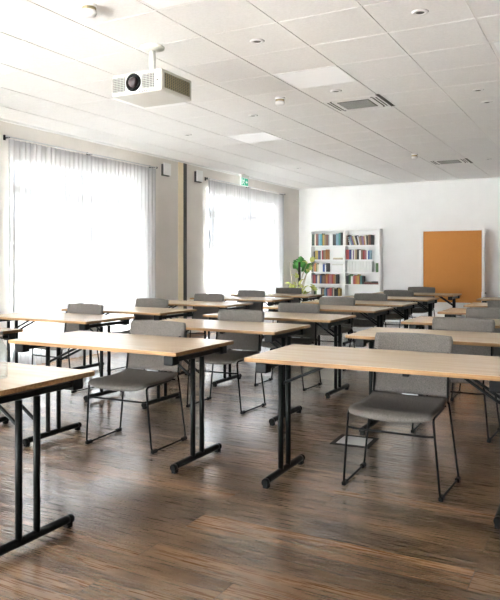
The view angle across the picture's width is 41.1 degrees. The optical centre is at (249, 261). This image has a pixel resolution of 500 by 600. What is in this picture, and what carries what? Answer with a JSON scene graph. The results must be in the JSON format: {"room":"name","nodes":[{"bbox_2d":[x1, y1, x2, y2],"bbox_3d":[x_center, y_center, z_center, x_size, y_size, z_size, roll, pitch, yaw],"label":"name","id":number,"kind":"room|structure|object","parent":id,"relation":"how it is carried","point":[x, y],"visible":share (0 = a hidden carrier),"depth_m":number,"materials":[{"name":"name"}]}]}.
{"room":"classroom","nodes":[
{"label":"classroom","id":0,"kind":"room"},
{"bbox_2d":[0,121,298,361],"bbox_3d":[-2.947,-0.178,8.064,0.300,3.016,17.200,0,0,28],"label":"wall","id":1,"kind":"structure","parent":0,"point":[166,187],"depth_m":10.77,"materials":[{"name":"beige paint"}]},
{"bbox_2d":[3,135,157,168],"bbox_3d":[-2.183,-1.465,9.061,0.098,0.060,2.986,0,0,28],"label":"curtain rod","id":2,"kind":"object","parent":1,"relation":"attached to","point":[4,136],"visible":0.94,"depth_m":8.75,"materials":[{"name":"silver metal"}]},
{"bbox_2d":[9,139,93,364],"bbox_3d":[-2.477,-0.091,8.440,0.073,2.702,1.464,0,0,28],"label":"sheer curtain","id":3,"kind":"object","parent":2,"relation":"hanging from","point":[51,190],"visible":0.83,"depth_m":8.35,"materials":[{"name":"fabric"}]},
{"bbox_2d":[94,157,155,353],"bbox_3d":[-1.798,-0.091,9.699,0.052,2.702,1.384,0,0,28],"label":"sheer curtain","id":4,"kind":"object","parent":2,"relation":"hanging from","point":[124,193],"visible":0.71,"depth_m":9.60,"materials":[{"name":"fabric"}]},
{"bbox_2d":[0,118,299,189],"bbox_3d":[-2.804,-1.666,7.987,0.025,0.028,16.600,0,0,28],"label":"trim","id":5,"kind":"structure","parent":1,"relation":"attached to","point":[1,119],"depth_m":9.70,"materials":[{"name":"white paint"}]},
{"bbox_2d":[37,322,272,364],"bbox_3d":[-2.808,1.248,7.989,0.014,0.065,16.600,0,0,28],"label":"baseboard","id":6,"kind":"structure","parent":1,"relation":"attached to","point":[188,335],"depth_m":11.36,"materials":[{"name":"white wood"}]},
{"bbox_2d":[161,163,170,176],"bbox_3d":[-1.341,-1.478,10.663,0.060,0.205,0.190,0,0,28],"label":"wall speaker","id":7,"kind":"object","parent":1,"relation":"attached to","point":[165,167],"visible":1,"depth_m":10.62,"materials":[{"name":"grey plastic"}]},
{"bbox_2d":[178,162,182,317],"bbox_3d":[-1.151,-0.186,11.069,0.008,2.932,0.145,0,0,28],"label":"trim","id":8,"kind":"structure","parent":1,"relation":"attached to","point":[180,165],"depth_m":11.06,"materials":[{"name":"beige wood"}]},
{"bbox_2d":[183,163,186,337],"bbox_3d":[-1.091,-0.186,11.178,0.012,2.932,0.095,0,0,28],"label":"trim","id":9,"kind":"structure","parent":1,"relation":"attached to","point":[184,164],"depth_m":11.18,"materials":[{"name":"grey"}]},
{"bbox_2d":[194,170,202,182],"bbox_3d":[-0.885,-1.478,11.508,0.060,0.205,0.190,0,0,28],"label":"wall speaker","id":10,"kind":"object","parent":1,"relation":"attached to","point":[198,175],"visible":1,"depth_m":11.45,"materials":[{"name":"grey plastic"}]},
{"bbox_2d":[205,177,284,194],"bbox_3d":[-0.031,-1.465,13.053,0.098,0.060,3.196,0,0,28],"label":"curtain rod","id":11,"kind":"object","parent":1,"relation":"attached to","point":[206,178],"visible":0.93,"depth_m":12.69,"materials":[{"name":"silver metal"}]},
{"bbox_2d":[208,180,250,332],"bbox_3d":[-0.360,-0.091,12.366,0.076,2.702,1.574,0,0,28],"label":"sheer curtain","id":12,"kind":"object","parent":11,"relation":"hanging from","point":[229,206],"visible":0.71,"depth_m":12.32,"materials":[{"name":"fabric"}]},
{"bbox_2d":[251,189,283,322],"bbox_3d":[0.370,-0.091,13.723,0.055,2.702,1.500,0,0,28],"label":"sheer curtain","id":13,"kind":"object","parent":11,"relation":"hanging from","point":[267,208],"visible":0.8,"depth_m":13.67,"materials":[{"name":"fabric"}]},
{"bbox_2d":[0,322,499,599],"bbox_3d":[1.397,1.380,5.722,10.170,0.200,17.200,0,0,28],"label":"floor","id":14,"kind":"structure","parent":0,"point":[210,529],"depth_m":3.54,"materials":[{"name":"brown wood"}]},
{"bbox_2d":[0,328,22,423],"bbox_3d":[-2.615,0.910,5.392,1.400,0.740,0.708,0,0,28],"label":"folding table","id":15,"kind":"object","parent":14,"relation":"on","point":[8,333],"visible":0.88,"depth_m":5.27,"materials":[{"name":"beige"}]},
{"bbox_2d":[0,361,94,555],"bbox_3d":[-1.555,0.910,3.328,1.400,0.740,0.708,0,0,28],"label":"folding table","id":16,"kind":"object","parent":14,"relation":"on","point":[23,381],"visible":1,"depth_m":3.02,"materials":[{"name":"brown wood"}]},
{"bbox_2d":[0,311,134,401],"bbox_3d":[-1.931,0.910,6.660,1.400,0.740,0.708,0,0,28],"label":"folding table","id":17,"kind":"object","parent":14,"relation":"on","point":[83,320],"visible":0.7,"depth_m":6.44,"materials":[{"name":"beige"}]},
{"bbox_2d":[32,303,103,392],"bbox_3d":[-1.860,0.860,6.834,0.599,0.840,0.606,0,0,29],"label":"chair","id":18,"kind":"object","parent":14,"relation":"on","point":[81,308],"visible":0.23,"depth_m":7.03,"materials":[{"name":"grey fabric"}]},
{"bbox_2d":[8,331,233,473],"bbox_3d":[-0.896,0.910,4.597,1.400,0.740,0.708,0,0,28],"label":"folding table","id":19,"kind":"object","parent":14,"relation":"on","point":[174,350],"visible":0.98,"depth_m":4.41,"materials":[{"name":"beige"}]},
{"bbox_2d":[61,305,196,374],"bbox_3d":[-1.395,0.910,7.654,1.400,0.740,0.708,0,0,28],"label":"folding table","id":20,"kind":"object","parent":14,"relation":"on","point":[158,313],"visible":0.51,"depth_m":7.52,"materials":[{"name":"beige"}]},
{"bbox_2d":[85,320,186,453],"bbox_3d":[-0.797,0.860,4.770,0.599,0.840,0.606,0,0,25],"label":"chair","id":21,"kind":"object","parent":14,"relation":"on","point":[129,379],"visible":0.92,"depth_m":4.85,"materials":[{"name":"grey fabric"}]},
{"bbox_2d":[111,298,168,370],"bbox_3d":[-1.304,0.860,7.832,0.599,0.840,0.606,0,0,29],"label":"chair","id":22,"kind":"object","parent":14,"relation":"on","point":[140,302],"visible":0.15,"depth_m":8.05,"materials":[{"name":"grey fabric"}]},
{"bbox_2d":[186,293,223,338],"bbox_3d":[-0.687,0.860,9.052,0.599,0.840,0.606,0,0,29],"label":"chair","id":23,"kind":"object","parent":14,"relation":"on","point":[201,311],"visible":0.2,"depth_m":9.26,"materials":[{"name":"grey fabric"}]},
{"bbox_2d":[168,300,252,364],"bbox_3d":[-0.745,0.910,8.860,1.400,0.740,0.708,0,0,28],"label":"folding table","id":24,"kind":"object","parent":14,"relation":"on","point":[243,305],"visible":0.3,"depth_m":8.67,"materials":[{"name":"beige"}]},
{"bbox_2d":[130,318,309,425],"bbox_3d":[-0.263,0.910,5.772,1.400,0.740,0.708,0,0,28],"label":"folding table","id":25,"kind":"object","parent":14,"relation":"on","point":[272,331],"visible":0.65,"depth_m":5.58,"materials":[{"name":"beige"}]},
{"bbox_2d":[186,309,265,413],"bbox_3d":[-0.199,0.860,5.933,0.599,0.840,0.606,0,0,28],"label":"chair","id":26,"kind":"object","parent":14,"relation":"on","point":[242,341],"visible":0.66,"depth_m":6.04,"materials":[{"name":"grey fabric"}]},
{"bbox_2d":[190,296,293,349],"bbox_3d":[-0.128,0.910,10.005,1.400,0.740,0.708,0,0,28],"label":"folding table","id":27,"kind":"object","parent":14,"relation":"on","point":[271,301],"visible":0.28,"depth_m":9.74,"materials":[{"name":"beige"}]},
{"bbox_2d":[236,290,264,340],"bbox_3d":[-0.098,0.860,10.186,0.599,0.840,0.606,0,0,29],"label":"chair","id":28,"kind":"object","parent":14,"relation":"on","point":[258,306],"visible":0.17,"depth_m":10.36,"materials":[{"name":"grey fabric"}]},
{"bbox_2d":[230,293,323,339],"bbox_3d":[0.451,0.910,11.079,1.400,0.740,0.708,0,0,28],"label":"folding table","id":29,"kind":"object","parent":14,"relation":"on","point":[305,297],"visible":0.23,"depth_m":10.75,"materials":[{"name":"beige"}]},
{"bbox_2d":[203,311,355,398],"bbox_3d":[0.295,0.910,6.806,1.400,0.740,0.708,0,0,28],"label":"folding table","id":30,"kind":"object","parent":14,"relation":"on","point":[328,320],"visible":0.68,"depth_m":6.51,"materials":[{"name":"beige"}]},
{"bbox_2d":[262,288,301,338],"bbox_3d":[0.553,0.860,11.227,0.599,0.840,0.606,0,0,28],"label":"chair","id":31,"kind":"object","parent":14,"relation":"on","point":[278,290],"visible":0.17,"depth_m":11.43,"materials":[{"name":"grey fabric"}]},
{"bbox_2d":[254,303,321,390],"bbox_3d":[0.407,0.860,6.940,0.599,0.840,0.606,0,0,28],"label":"chair","id":32,"kind":"object","parent":14,"relation":"on","point":[310,336],"visible":0.59,"depth_m":7.05,"materials":[{"name":"grey fabric"}]},
{"bbox_2d":[286,256,317,299],"bbox_3d":[1.104,0.574,14.329,0.779,1.413,0.440,0,0,28],"label":"potted plant","id":33,"kind":"object","parent":14,"relation":"on","point":[300,263],"visible":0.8,"depth_m":14.34,"materials":[{"name":"green plant"}]},
{"bbox_2d":[310,230,343,299],"bbox_3d":[1.750,0.287,14.802,0.794,1.985,0.220,0,0,28],"label":"bookcase","id":34,"kind":"object","parent":14,"relation":"on","point":[336,251],"visible":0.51,"depth_m":14.85,"materials":[{"name":"white wood"}]},
{"bbox_2d":[326,249,329,259],"bbox_3d":[1.727,-0.166,14.800,0.033,0.221,0.158,0,0,28],"label":"book","id":35,"kind":"object","parent":34,"relation":"on","point":[327,251],"visible":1,"depth_m":14.80,"materials":[{"name":"brown paper"}]},
{"bbox_2d":[326,263,329,271],"bbox_3d":[1.734,0.121,14.792,0.033,0.192,0.151,0,0,28],"label":"book","id":36,"kind":"object","parent":34,"relation":"on","point":[327,264],"visible":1,"depth_m":14.75,"materials":[{"name":"grey paper"}]},
{"bbox_2d":[332,264,342,271],"bbox_3d":[1.960,0.131,14.689,0.248,0.172,0.168,0,0,28],"label":"storage box","id":37,"kind":"object","parent":34,"relation":"on","point":[335,267],"visible":0.82,"depth_m":14.62,"materials":[{"name":"white cardboard"}]},
{"bbox_2d":[336,234,338,244],"bbox_3d":[1.949,-0.494,14.679,0.058,0.258,0.156,0,0,28],"label":"book","id":38,"kind":"object","parent":34,"relation":"on","point":[337,235],"visible":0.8,"depth_m":14.61,"materials":[{"name":"blue paper"}]},
{"bbox_2d":[336,274,338,283],"bbox_3d":[1.933,0.376,14.690,0.023,0.208,0.162,0,0,28],"label":"book","id":39,"kind":"object","parent":34,"relation":"on","point":[337,275],"visible":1,"depth_m":14.65,"materials":[{"name":"black paper"}]},
{"bbox_2d":[338,288,341,295],"bbox_3d":[1.980,0.666,14.665,0.028,0.166,0.161,0,0,28],"label":"book","id":40,"kind":"object","parent":34,"relation":"on","point":[339,289],"visible":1,"depth_m":14.65,"materials":[{"name":"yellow paper"}]},
{"bbox_2d":[340,233,342,244],"bbox_3d":[2.026,-0.504,14.627,0.033,0.277,0.138,0,0,28],"label":"book","id":41,"kind":"object","parent":34,"relation":"on","point":[341,234],"visible":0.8,"depth_m":14.57,"materials":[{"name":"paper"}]},
{"bbox_2d":[300,297,354,370],"bbox_3d":[0.976,0.860,8.163,0.599,0.840,0.606,0,0,29],"label":"chair","id":42,"kind":"object","parent":14,"relation":"on","point":[345,301],"visible":0.37,"depth_m":8.30,"materials":[{"name":"grey fabric"}]},
{"bbox_2d":[263,305,392,368],"bbox_3d":[0.933,0.910,7.990,1.400,0.740,0.708,0,0,28],"label":"folding table","id":43,"kind":"object","parent":14,"relation":"on","point":[372,311],"visible":0.42,"depth_m":7.72,"materials":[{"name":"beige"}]},
{"bbox_2d":[330,434,378,448],"bbox_3d":[0.748,1.279,4.755,0.280,0.006,0.280,0,0,25],"label":"floor outlet","id":44,"kind":"object","parent":14,"relation":"on","point":[353,441],"visible":0.94,"depth_m":4.74,"materials":[{"name":"black plastic"}]},
{"bbox_2d":[301,300,417,345],"bbox_3d":[1.474,0.910,8.994,1.400,0.740,0.708,0,0,28],"label":"folding table","id":45,"kind":"object","parent":14,"relation":"on","point":[401,306],"visible":0.37,"depth_m":8.69,"materials":[{"name":"oak laminate"},{"name":"black metal"},{"name":"black plastic"}]},
{"bbox_2d":[344,229,382,319],"bbox_3d":[2.451,0.287,14.424,0.794,1.985,0.220,0,0,28],"label":"bookcase","id":46,"kind":"object","parent":14,"relation":"on","point":[377,248],"visible":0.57,"depth_m":14.44,"materials":[{"name":"white wood"}]},
{"bbox_2d":[347,261,349,271],"bbox_3d":[2.173,0.102,14.546,0.054,0.232,0.134,0,0,28],"label":"ring binder","id":47,"kind":"object","parent":46,"relation":"on","point":[348,262],"visible":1,"depth_m":14.49,"materials":[{"name":"white"}]},
{"bbox_2d":[350,261,352,271],"bbox_3d":[2.233,0.102,14.527,0.054,0.232,0.158,0,0,28],"label":"ring binder","id":48,"kind":"object","parent":46,"relation":"on","point":[351,262],"visible":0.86,"depth_m":14.45,"materials":[{"name":"white"}]},
{"bbox_2d":[355,261,357,271],"bbox_3d":[2.336,0.102,14.456,0.054,0.232,0.131,0,0,28],"label":"ring binder","id":49,"kind":"object","parent":46,"relation":"on","point":[356,262],"visible":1,"depth_m":14.40,"materials":[{"name":"white"}]},
{"bbox_2d":[358,261,360,271],"bbox_3d":[2.396,0.102,14.436,0.054,0.232,0.153,0,0,28],"label":"ring binder","id":50,"kind":"object","parent":46,"relation":"on","point":[359,262],"visible":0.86,"depth_m":14.37,"materials":[{"name":"white"}]},
{"bbox_2d":[361,261,363,271],"bbox_3d":[2.445,0.102,14.398,0.054,0.232,0.132,0,0,28],"label":"ring binder","id":51,"kind":"object","parent":46,"relation":"on","point":[362,262],"visible":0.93,"depth_m":14.34,"materials":[{"name":"white"}]},
{"bbox_2d":[366,261,368,271],"bbox_3d":[2.557,0.102,14.343,0.054,0.232,0.142,0,0,28],"label":"ring binder","id":52,"kind":"object","parent":46,"relation":"on","point":[367,262],"visible":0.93,"depth_m":14.28,"materials":[{"name":"white"}]},
{"bbox_2d":[369,261,373,271],"bbox_3d":[2.613,0.102,14.317,0.054,0.232,0.148,0,0,28],"label":"ring binder","id":53,"kind":"object","parent":46,"relation":"on","point":[371,263],"visible":0.93,"depth_m":14.26,"materials":[{"name":"white"}]},
{"bbox_2d":[371,235,373,244],"bbox_3d":[2.634,-0.472,14.314,0.028,0.213,0.164,0,0,28],"label":"book","id":54,"kind":"object","parent":46,"relation":"on","point":[372,236],"visible":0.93,"depth_m":14.27,"materials":[{"name":"black paper"}]},
{"bbox_2d":[341,293,387,346],"bbox_3d":[1.582,0.860,9.143,0.599,0.840,0.606,0,0,28],"label":"chair","id":55,"kind":"object","parent":14,"relation":"on","point":[359,320],"visible":0.39,"depth_m":9.31,"materials":[{"name":"grey fabric"}]},
{"bbox_2d":[244,344,499,528],"bbox_3d":[0.747,0.910,3.756,1.400,0.740,0.708,0,0,27],"label":"folding table","id":56,"kind":"object","parent":14,"relation":"on","point":[466,367],"visible":1,"depth_m":3.73,"materials":[{"name":"oak laminate"},{"name":"black metal"},{"name":"black plastic"}]},
{"bbox_2d":[343,295,438,345],"bbox_3d":[2.095,0.910,10.147,1.400,0.740,0.708,0,0,28],"label":"folding table","id":57,"kind":"object","parent":14,"relation":"on","point":[428,301],"visible":0.44,"depth_m":9.85,"materials":[{"name":"oak laminate"},{"name":"black metal"},{"name":"black plastic"}]},
{"bbox_2d":[383,290,413,324],"bbox_3d":[2.222,0.860,10.276,0.599,0.840,0.606,0,0,29],"label":"chair","id":58,"kind":"object","parent":14,"relation":"on","point":[400,293],"visible":0.41,"depth_m":10.41,"materials":[{"name":"grey fabric"}]},
{"bbox_2d":[341,332,460,501],"bbox_3d":[0.889,0.860,3.891,0.599,0.840,0.606,0,0,28],"label":"chair","id":59,"kind":"object","parent":14,"relation":"on","point":[379,405],"visible":0.91,"depth_m":3.98,"materials":[{"name":"grey fabric"}]},
{"bbox_2d":[399,287,434,327],"bbox_3d":[2.926,0.860,11.584,0.599,0.840,0.606,0,0,27],"label":"chair","id":60,"kind":"object","parent":14,"relation":"on","point":[419,309],"visible":0.33,"depth_m":11.74,"materials":[{"name":"grey fabric"}]},
{"bbox_2d":[377,292,461,326],"bbox_3d":[2.837,0.910,11.417,1.400,0.740,0.708,0,0,28],"label":"folding table","id":61,"kind":"object","parent":14,"relation":"on","point":[451,296],"visible":0.34,"depth_m":11.06,"materials":[{"name":"oak laminate"},{"name":"black metal"},{"name":"black plastic"}]},
{"bbox_2d":[346,327,499,435],"bbox_3d":[1.487,0.910,4.897,1.400,0.740,0.708,0,0,28],"label":"folding table","id":62,"kind":"object","parent":14,"relation":"on","point":[363,337],"visible":0.42,"depth_m":4.96,"materials":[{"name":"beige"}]},
{"bbox_2d":[401,316,499,395],"bbox_3d":[2.150,0.910,6.022,1.400,0.740,0.708,0,0,28],"label":"folding table","id":63,"kind":"object","parent":14,"relation":"on","point":[420,322],"visible":0.35,"depth_m":6.04,"materials":[{"name":"oak laminate"},{"name":"black metal"},{"name":"black plastic"}]},
{"bbox_2d":[437,308,465,316],"bbox_3d":[2.815,0.910,7.203,1.400,0.740,0.708,0,0,28],"label":"folding table","id":64,"kind":"object","parent":14,"relation":"on","point":[451,312],"visible":0.35,"depth_m":7.26,"materials":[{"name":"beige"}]},
{"bbox_2d":[421,228,486,315],"bbox_3d":[3.998,0.312,13.181,1.304,1.935,0.500,0,0,28],"label":"board","id":65,"kind":"object","parent":14,"relation":"on","point":[452,260],"visible":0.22,"depth_m":13.16,"materials":[{"name":"orange"}]},
{"bbox_2d":[411,317,499,442],"bbox_3d":[1.568,0.860,5.057,0.599,0.840,0.606,0,0,29],"label":"chair","id":66,"kind":"object","parent":14,"relation":"on","point":[438,323],"visible":0.39,"depth_m":5.21,"materials":[{"name":"grey fabric"}]},
{"bbox_2d":[450,307,499,400],"bbox_3d":[2.209,0.860,6.205,0.599,0.840,0.606,0,0,29],"label":"chair","id":67,"kind":"object","parent":14,"relation":"on","point":[471,312],"visible":0.33,"depth_m":6.45,"materials":[{"name":"grey fabric"}]},
{"bbox_2d":[463,302,487,306],"bbox_3d":[3.443,0.910,8.284,1.400,0.740,0.708,0,0,28],"label":"folding table","id":68,"kind":"object","parent":14,"relation":"on","point":[474,304],"visible":0.21,"depth_m":8.31,"materials":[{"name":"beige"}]},
{"bbox_2d":[476,297,499,302],"bbox_3d":[4.076,0.910,9.670,1.400,0.740,0.708,0,0,28],"label":"folding table","id":69,"kind":"object","parent":14,"relation":"on","point":[483,299],"visible":0.17,"depth_m":9.69,"materials":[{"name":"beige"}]},
{"bbox_2d":[488,300,499,307],"bbox_3d":[2.850,0.860,7.395,0.599,0.840,0.606,0,0,29],"label":"chair","id":70,"kind":"object","parent":14,"relation":"on","point":[491,303],"visible":0.05,"depth_m":7.69,"materials":[{"name":"grey fabric"}]},
{"bbox_2d":[0,0,499,188],"bbox_3d":[1.397,-1.780,5.722,10.170,0.200,17.200,0,0,28],"label":"ceiling","id":71,"kind":"structure","parent":0,"point":[58,77],"depth_m":6.17,"materials":[{"name":"tile"}]},
{"bbox_2d":[0,31,21,44],"bbox_3d":[-2.129,-1.681,4.933,0.604,0.007,0.570,0,0,28],"label":"recessed light","id":72,"kind":"object","parent":71,"relation":"in","point":[5,38],"visible":1,"depth_m":5.02,"materials":[{"name":"white plastic"}]},
{"bbox_2d":[0,33,16,43],"bbox_3d":[-2.129,-1.681,4.933,0.570,0.005,0.538,0,0,28],"label":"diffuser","id":73,"kind":"object","parent":72,"relation":"attached to","point":[5,38],"depth_m":5.00,"materials":[{"name":"white plastic"}]},
{"bbox_2d":[80,2,97,17],"bbox_3d":[-1.052,-1.643,4.354,0.110,0.075,0.110,0,0,28],"label":"smoke detector","id":74,"kind":"object","parent":71,"relation":"attached to","point":[88,10],"visible":1,"depth_m":4.32,"materials":[{"name":"white paint"}]},
{"bbox_2d":[113,43,190,106],"bbox_3d":[-0.768,-1.476,5.196,0.477,0.408,0.440,0,0,28],"label":"projector","id":75,"kind":"object","parent":71,"relation":"hanging from","point":[151,87],"visible":1,"depth_m":5.09,"materials":[{"name":"offwhite plastic"},{"name":"beige plastic"},{"name":"black plastic"}]},
{"bbox_2d":[113,77,124,92],"bbox_3d":[-1.006,-1.355,5.107,0.117,0.110,0.005,0,0,28],"label":"vent grille","id":76,"kind":"object","parent":75,"relation":"attached to","point":[118,82],"depth_m":5.11,"materials":[{"name":"grey plastic"}]},
{"bbox_2d":[142,72,153,88],"bbox_3d":[-0.763,-1.355,4.976,0.115,0.110,0.004,0,0,28],"label":"vent grille","id":77,"kind":"object","parent":75,"relation":"attached to","point":[147,77],"depth_m":4.97,"materials":[{"name":"grey plastic"}]},
{"bbox_2d":[165,73,189,96],"bbox_3d":[-0.555,-1.355,5.099,0.004,0.110,0.330,0,0,28],"label":"grille","id":78,"kind":"object","parent":75,"relation":"attached to","point":[176,85],"depth_m":5.09,"materials":[{"name":"gold metal"}]},
{"bbox_2d":[139,0,202,9],"bbox_3d":[-0.492,-1.681,4.051,0.604,0.007,0.570,0,0,28],"label":"recessed light","id":79,"kind":"object","parent":71,"relation":"in","point":[155,4],"visible":1,"depth_m":4.32,"materials":[{"name":"white plastic"}]},
{"bbox_2d":[239,174,248,186],"bbox_3d":[-0.114,-1.567,12.728,0.060,0.225,0.300,0,0,28],"label":"exit sign","id":80,"kind":"object","parent":71,"relation":"hanging from","point":[244,178],"visible":1,"depth_m":12.68,"materials":[{"name":"green plastic"}]},
{"bbox_2d":[225,132,282,142],"bbox_3d":[0.067,-1.681,9.007,0.604,0.007,0.570,0,0,28],"label":"recessed light","id":81,"kind":"object","parent":71,"relation":"in","point":[262,136],"visible":1,"depth_m":8.98,"materials":[{"name":"white"}]},
{"bbox_2d":[250,38,264,43],"bbox_3d":[0.054,-1.675,5.063,0.116,0.009,0.116,0,0,28],"label":"recessed light","id":82,"kind":"object","parent":71,"relation":"in","point":[257,40],"visible":1,"depth_m":5.05,"materials":[{"name":"white paint"}]},
{"bbox_2d":[275,97,284,105],"bbox_3d":[0.307,-1.643,6.822,0.110,0.075,0.110,0,0,28],"label":"smoke detector","id":83,"kind":"object","parent":71,"relation":"attached to","point":[279,101],"visible":1,"depth_m":6.78,"materials":[{"name":"white paint"}]},
{"bbox_2d":[273,65,357,89],"bbox_3d":[0.606,-1.681,6.088,0.604,0.007,0.570,0,0,28],"label":"recessed light","id":84,"kind":"object","parent":71,"relation":"in","point":[329,75],"visible":1,"depth_m":6.06,"materials":[{"name":"white plastic"}]},
{"bbox_2d":[330,89,341,92],"bbox_3d":[0.845,-1.675,6.544,0.116,0.009,0.116,0,0,28],"label":"recessed light","id":85,"kind":"object","parent":71,"relation":"in","point":[336,90],"visible":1,"depth_m":6.54,"materials":[{"name":"grey"}]},
{"bbox_2d":[323,95,391,111],"bbox_3d":[1.144,-1.675,7.080,0.580,0.012,0.550,0,0,28],"label":"ceiling vent","id":86,"kind":"object","parent":71,"relation":"in","point":[366,102],"visible":1,"depth_m":7.05,"materials":[{"name":"metal"}]},
{"bbox_2d":[337,99,377,108],"bbox_3d":[1.144,-1.675,7.080,0.340,0.005,0.330,0,0,28],"label":"grille","id":87,"kind":"object","parent":86,"relation":"attached to","point":[359,103],"depth_m":7.06,"materials":[{"name":"grey metal"}]},
{"bbox_2d":[375,94,394,105],"bbox_3d":[1.407,-1.681,6.921,0.040,0.007,0.570,0,0,28],"label":"ceiling vent","id":88,"kind":"object","parent":71,"relation":"in","point":[378,95],"visible":1,"depth_m":6.90,"materials":[{"name":"grey metal"}]},
{"bbox_2d":[411,154,417,158],"bbox_3d":[2.561,-1.643,10.378,0.110,0.075,0.110,0,0,28],"label":"smoke detector","id":89,"kind":"object","parent":71,"relation":"attached to","point":[413,156],"visible":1,"depth_m":10.34,"materials":[{"name":"white paint"}]},
{"bbox_2d":[411,9,428,15],"bbox_3d":[1.143,-1.675,4.476,0.116,0.009,0.116,0,0,28],"label":"recessed light","id":90,"kind":"object","parent":71,"relation":"in","point":[418,12],"visible":1,"depth_m":4.46,"materials":[{"name":"grey"}]},
{"bbox_2d":[429,158,469,164],"bbox_3d":[3.339,-1.675,11.151,0.580,0.012,0.550,0,0,28],"label":"ceiling vent","id":91,"kind":"object","parent":71,"relation":"in","point":[460,160],"visible":1,"depth_m":11.11,"materials":[{"name":"metal"}]},
{"bbox_2d":[437,160,461,163],"bbox_3d":[3.339,-1.673,11.151,0.340,0.008,0.330,0,0,28],"label":"grille","id":92,"kind":"object","parent":91,"relation":"attached to","point":[443,161],"depth_m":11.08,"materials":[{"name":"grey metal"}]},
{"bbox_2d":[472,88,483,91],"bbox_3d":[2.227,-1.675,6.505,0.116,0.009,0.116,0,0,28],"label":"recessed light","id":93,"kind":"object","parent":71,"relation":"in","point":[479,89],"visible":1,"depth_m":6.49,"materials":[{"name":"grey"}]},
{"bbox_2d":[491,41,499,58],"bbox_3d":[2.243,-1.681,5.205,0.604,0.007,0.570,0,0,28],"label":"recessed light","id":94,"kind":"object","parent":71,"relation":"in","point":[496,45],"visible":1,"depth_m":5.20,"materials":[{"name":"white plastic"}]},
{"bbox_2d":[494,42,499,54],"bbox_3d":[2.243,-1.681,5.205,0.570,0.005,0.538,0,0,28],"label":"diffuser","id":95,"kind":"object","parent":94,"relation":"attached to","point":[496,44],"depth_m":5.21,"materials":[{"name":"white"}]},
{"bbox_2d":[299,178,499,318],"bbox_3d":[5.407,-0.203,13.160,9.570,2.966,0.300,0,0,28],"label":"wall","id":96,"kind":"structure","parent":0,"point":[402,211],"depth_m":14.11,"materials":[{"name":"white paint"}]},
{"bbox_2d":[385,319,403,321],"bbox_3d":[5.340,1.248,13.018,9.554,0.065,0.014,0,0,28],"label":"baseboard","id":97,"kind":"structure","parent":96,"relation":"attached to","point":[401,319],"depth_m":14.23,"materials":[{"name":"white paint"}]},
{"bbox_2d":[300,177,499,189],"bbox_3d":[5.332,-1.670,13.022,9.570,0.020,0.015,0,0,28],"label":"trim","id":98,"kind":"structure","parent":96,"relation":"attached to","point":[497,177],"depth_m":14.12,"materials":[{"name":"white paint"}]},
{"label":"outside","id":99,"kind":"structure","parent":0,"visible":0},
{"bbox_3d":[7.805,1.640,35.554,100.000,0.280,150.000,0,0,28],"label":"ground","id":100,"kind":"structure","parent":99,"visible":0},
{"bbox_2d":[207,248,207,292],"bbox_3d":[10.826,0.540,43.582,0.400,1.920,103.000,0,0,28],"label":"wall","id":101,"kind":"structure","parent":100,"relation":"on","point":[207,248],"depth_m":20.73,"materials":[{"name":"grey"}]},
{"bbox_2d":[207,194,207,247],"bbox_3d":[1.133,-2.360,49.943,6.600,7.720,101.000,0,0,28],"label":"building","id":102,"kind":"structure","parent":100,"relation":"on","point":[207,194],"depth_m":37.69,"materials":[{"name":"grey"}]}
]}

